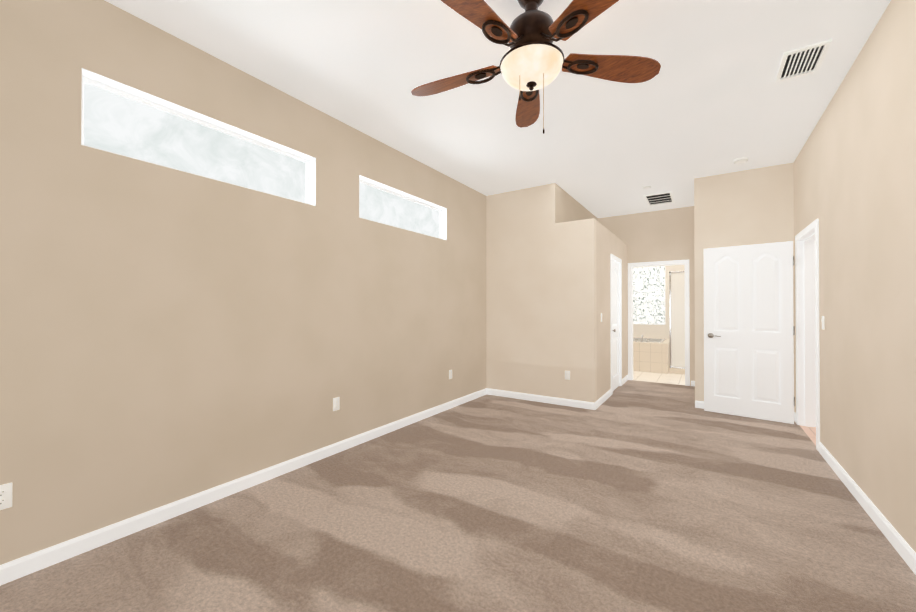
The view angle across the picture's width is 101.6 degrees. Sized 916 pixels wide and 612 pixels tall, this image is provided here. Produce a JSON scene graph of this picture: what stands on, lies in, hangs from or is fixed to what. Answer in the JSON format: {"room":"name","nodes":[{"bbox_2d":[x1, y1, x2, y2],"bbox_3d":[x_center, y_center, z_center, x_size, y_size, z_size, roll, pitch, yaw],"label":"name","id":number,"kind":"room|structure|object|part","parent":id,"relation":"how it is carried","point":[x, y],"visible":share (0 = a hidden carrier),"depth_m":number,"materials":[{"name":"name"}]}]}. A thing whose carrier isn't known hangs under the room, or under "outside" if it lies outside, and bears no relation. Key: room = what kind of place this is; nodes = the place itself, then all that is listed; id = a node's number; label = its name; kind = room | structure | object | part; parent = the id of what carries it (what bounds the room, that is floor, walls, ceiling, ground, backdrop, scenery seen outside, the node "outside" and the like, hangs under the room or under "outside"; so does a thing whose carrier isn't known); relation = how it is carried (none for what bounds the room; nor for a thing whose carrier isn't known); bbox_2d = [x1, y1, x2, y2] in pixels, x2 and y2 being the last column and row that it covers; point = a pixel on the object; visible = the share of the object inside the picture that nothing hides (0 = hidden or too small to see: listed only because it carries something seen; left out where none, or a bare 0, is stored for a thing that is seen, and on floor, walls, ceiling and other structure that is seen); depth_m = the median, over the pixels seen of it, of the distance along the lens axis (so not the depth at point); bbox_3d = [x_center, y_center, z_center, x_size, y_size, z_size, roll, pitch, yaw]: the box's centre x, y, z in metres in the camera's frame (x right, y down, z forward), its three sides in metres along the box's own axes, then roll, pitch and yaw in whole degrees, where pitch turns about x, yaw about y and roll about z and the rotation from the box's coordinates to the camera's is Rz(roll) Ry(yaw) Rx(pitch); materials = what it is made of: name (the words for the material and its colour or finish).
{"room":"empty bedroom","nodes":[
{"label":"empty bedroom","id":0,"kind":"room"},
{"bbox_2d":[0,0,485,564],"bbox_3d":[-0.152,-0.171,4.870,0.200,2.950,11.700,0,0,34],"label":"wall","id":1,"kind":"structure","parent":0,"point":[168,336],"depth_m":2.33,"materials":[{"name":"paint"}]},
{"bbox_2d":[0,482,12,509],"bbox_3d":[-2.112,0.885,1.724,0.008,0.115,0.070,0,0,34],"label":"electrical outlet","id":2,"kind":"object","parent":1,"relation":"attached to","point":[5,496],"visible":1,"depth_m":1.74,"materials":[{"name":"white plastic"}]},
{"bbox_2d":[81,68,315,205],"bbox_3d":[-1.634,-1.042,2.576,0.124,0.405,1.410,0,0,34],"label":"window","id":3,"kind":"structure","parent":1,"relation":"in","point":[119,118],"depth_m":2.43,"materials":[{"name":"white glass"}]},
{"bbox_2d":[0,388,487,585],"bbox_3d":[-1.380,1.248,2.820,0.014,0.088,6.540,0,0,34],"label":"baseboard","id":4,"kind":"structure","parent":1,"relation":"attached to","point":[10,571],"depth_m":2.32,"materials":[{"name":"white wood"}]},
{"bbox_2d":[333,397,339,410],"bbox_3d":[-1.072,0.865,3.291,0.008,0.115,0.070,0,0,34],"label":"electrical outlet","id":5,"kind":"object","parent":1,"relation":"attached to","point":[336,403],"visible":1,"depth_m":3.29,"materials":[{"name":"white plastic"}]},
{"bbox_2d":[359,175,446,239],"bbox_3d":[-0.589,-1.033,4.151,0.124,0.405,1.430,0,0,34],"label":"window","id":6,"kind":"structure","parent":1,"relation":"in","point":[385,204],"depth_m":4.12,"materials":[{"name":"white glass"}]},
{"bbox_2d":[0,380,915,611],"bbox_3d":[0.614,1.342,2.793,3.765,0.100,9.100,0,0,34],"label":"floor carpet","id":7,"kind":"object","parent":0,"point":[634,496],"visible":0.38,"depth_m":2.13,"materials":[{"name":"beige carpet"}]},
{"bbox_2d":[105,0,890,217],"bbox_3d":[1.999,-1.704,3.451,5.365,0.100,11.700,0,0,34],"label":"ceiling","id":8,"kind":"structure","parent":0,"point":[712,97],"depth_m":2.77,"materials":[{"name":"paint"}]},
{"bbox_2d":[411,0,660,133],"bbox_3d":[0.336,-1.268,1.963,1.396,0.791,1.408,0,0,34],"label":"ceiling fan","id":9,"kind":"object","parent":8,"relation":"hanging from","point":[533,61],"visible":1,"depth_m":1.89,"materials":[{"name":"brown wood"}]},
{"bbox_3d":[0.386,-1.228,1.963,0.328,0.124,0.328,0,0,34],"label":"glass","id":10,"kind":"part","parent":9,"relation":"part of","materials":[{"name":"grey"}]},
{"bbox_2d":[644,191,673,205],"bbox_3d":[3.076,-1.633,5.701,0.360,0.016,0.620,0,0,34],"label":"ceiling vent","id":11,"kind":"object","parent":8,"relation":"in","point":[659,198],"visible":1,"depth_m":5.70,"materials":[{"name":"white metal"}]},
{"bbox_2d":[733,157,747,163],"bbox_3d":[3.183,-1.631,4.201,0.136,0.038,0.136,0,0,34],"label":"smoke detector","id":12,"kind":"object","parent":8,"relation":"attached to","point":[741,160],"visible":1,"depth_m":4.17,"materials":[{"name":"white plastic"}]},
{"bbox_2d":[775,39,831,82],"bbox_3d":[2.330,-1.652,2.535,0.230,0.016,0.370,0,0,34],"label":"ceiling vent","id":13,"kind":"object","parent":8,"relation":"in","point":[802,61],"visible":0.98,"depth_m":2.52,"materials":[{"name":"white metal"}]},
{"bbox_2d":[486,218,596,402],"bbox_3d":[1.102,0.101,5.176,1.550,2.410,0.120,0,0,34],"label":"wall","id":14,"kind":"structure","parent":0,"point":[541,313],"depth_m":5.07,"materials":[{"name":"beige paint"}]},
{"bbox_2d":[488,388,595,409],"bbox_3d":[1.084,1.261,5.101,1.534,0.088,0.014,0,0,34],"label":"baseboard","id":15,"kind":"structure","parent":14,"relation":"attached to","point":[524,396],"depth_m":5.04,"materials":[{"name":"white wood"}]},
{"bbox_2d":[565,371,569,379],"bbox_3d":[1.429,0.904,4.878,0.070,0.115,0.008,0,0,34],"label":"electrical outlet","id":16,"kind":"object","parent":14,"relation":"attached to","point":[567,375],"visible":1,"depth_m":4.87,"materials":[{"name":"white plastic"}]},
{"bbox_2d":[486,183,597,231],"bbox_3d":[1.513,-1.368,6.257,1.050,0.540,2.360,0,0,34],"label":"wall","id":17,"kind":"structure","parent":0,"point":[551,203],"depth_m":5.28,"materials":[{"name":"paint"}]},
{"bbox_2d":[596,220,626,399],"bbox_3d":[2.350,0.104,5.764,0.120,2.410,2.240,0,0,34],"label":"wall","id":18,"kind":"structure","parent":0,"point":[608,242],"depth_m":5.24,"materials":[{"name":"paint"}]},
{"bbox_2d":[596,389,610,408],"bbox_3d":[1.978,1.261,5.076,0.014,0.088,0.935,0,0,34],"label":"baseboard","id":19,"kind":"structure","parent":18,"relation":"attached to","point":[601,400],"depth_m":5.05,"materials":[{"name":"white wood"}]},
{"bbox_2d":[612,260,618,390],"bbox_3d":[2.464,0.299,5.825,0.095,1.997,0.668,0,0,34],"label":"closet door","id":20,"kind":"structure","parent":18,"relation":"in","point":[615,313],"depth_m":5.87,"materials":[{"name":"white wood"}]},
{"bbox_2d":[610,254,621,394],"bbox_3d":[2.420,0.271,5.855,0.137,2.077,0.804,0,0,34],"label":"door frame","id":21,"kind":"structure","parent":18,"relation":"attached to","point":[615,259],"depth_m":6.10,"materials":[{"name":"white wood"}]},
{"bbox_2d":[622,375,627,384],"bbox_3d":[2.863,1.269,6.409,0.014,0.088,0.585,0,0,34],"label":"baseboard","id":22,"kind":"structure","parent":18,"relation":"attached to","point":[625,378],"depth_m":6.40,"materials":[{"name":"white wood"}]},
{"bbox_2d":[598,206,694,385],"bbox_3d":[3.463,-0.162,6.443,4.085,2.950,0.120,0,0,34],"label":"wall","id":23,"kind":"structure","parent":0,"point":[661,235],"depth_m":6.37,"materials":[{"name":"paint"}]},
{"bbox_2d":[628,259,689,385],"bbox_3d":[3.453,0.275,6.448,0.934,2.077,0.152,0,0,34],"label":"door frame","id":24,"kind":"structure","parent":23,"relation":"attached to","point":[630,318],"depth_m":6.38,"materials":[{"name":"white wood"}]},
{"bbox_2d":[633,265,684,338],"bbox_3d":[4.813,-0.149,8.476,4.085,2.950,0.200,0,0,34],"label":"wall","id":25,"kind":"structure","parent":0,"point":[652,331],"depth_m":8.47,"materials":[{"name":"beige paint"}]},
{"bbox_2d":[633,266,664,324],"bbox_3d":[4.388,-0.238,8.673,0.760,1.330,0.082,0,0,34],"label":"window","id":26,"kind":"structure","parent":25,"relation":"in","point":[648,295],"depth_m":8.61,"materials":[{"name":"white glass"}]},
{"bbox_2d":[633,371,815,444],"bbox_3d":[1.999,1.347,3.433,5.365,0.097,11.700,0,0,34],"label":"floor","id":27,"kind":"structure","parent":0,"point":[673,378],"depth_m":6.70,"materials":[{"name":"beige tile"}]},
{"bbox_2d":[633,338,669,373],"bbox_3d":[3.578,1.029,8.386,2.080,0.592,1.295,0,0,34],"label":"bathtub","id":28,"kind":"object","parent":27,"relation":"on","point":[652,355],"visible":0.46,"depth_m":7.46,"materials":[{"name":"tile"}]},
{"bbox_2d":[669,271,684,373],"bbox_3d":[5.222,0.319,7.359,1.760,2.000,1.195,0,0,34],"label":"shower enclosure","id":29,"kind":"object","parent":27,"relation":"on","point":[677,319],"visible":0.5,"depth_m":7.31,"materials":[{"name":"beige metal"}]},
{"bbox_2d":[694,162,794,411],"bbox_3d":[3.484,-0.173,4.593,0.965,2.950,0.120,0,0,34],"label":"wall","id":30,"kind":"structure","parent":0,"point":[748,207],"depth_m":4.57,"materials":[{"name":"beige paint"}]},
{"bbox_2d":[695,401,795,421],"bbox_3d":[3.447,1.258,4.529,0.965,0.088,0.014,0,0,34],"label":"baseboard","id":31,"kind":"structure","parent":30,"relation":"attached to","point":[698,404],"depth_m":4.76,"materials":[{"name":"white wood"}]},
{"bbox_2d":[794,0,915,551],"bbox_3d":[1.898,-0.193,1.223,0.120,2.950,7.490,0,0,34],"label":"wall","id":32,"kind":"structure","parent":0,"point":[855,177],"depth_m":2.28,"materials":[{"name":"paint"}]},
{"bbox_2d":[704,241,794,423],"bbox_3d":[3.364,0.290,4.350,0.836,1.997,0.144,0,0,41],"label":"bedroom door","id":33,"kind":"structure","parent":32,"relation":"in","point":[749,330],"depth_m":4.32,"materials":[{"name":"white painted wood"},{"name":"satin nickel"}]},
{"bbox_2d":[795,219,819,450],"bbox_3d":[3.542,0.259,3.697,0.152,2.077,0.959,0,0,34],"label":"door frame","id":34,"kind":"structure","parent":32,"relation":"attached to","point":[807,327],"depth_m":4.03,"materials":[{"name":"white wood"}]},
{"bbox_2d":[821,316,824,329],"bbox_3d":[3.145,0.144,3.220,0.012,0.115,0.070,0,0,34],"label":"light switch","id":35,"kind":"object","parent":32,"relation":"attached to","point":[823,322],"visible":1,"depth_m":3.20,"materials":[{"name":"white plastic"}]},
{"bbox_2d":[819,442,915,574],"bbox_3d":[1.491,1.235,0.723,0.014,0.088,6.220,0,0,34],"label":"baseboard","id":36,"kind":"structure","parent":32,"relation":"attached to","point":[897,541],"depth_m":2.22,"materials":[{"name":"white wood"}]}
]}

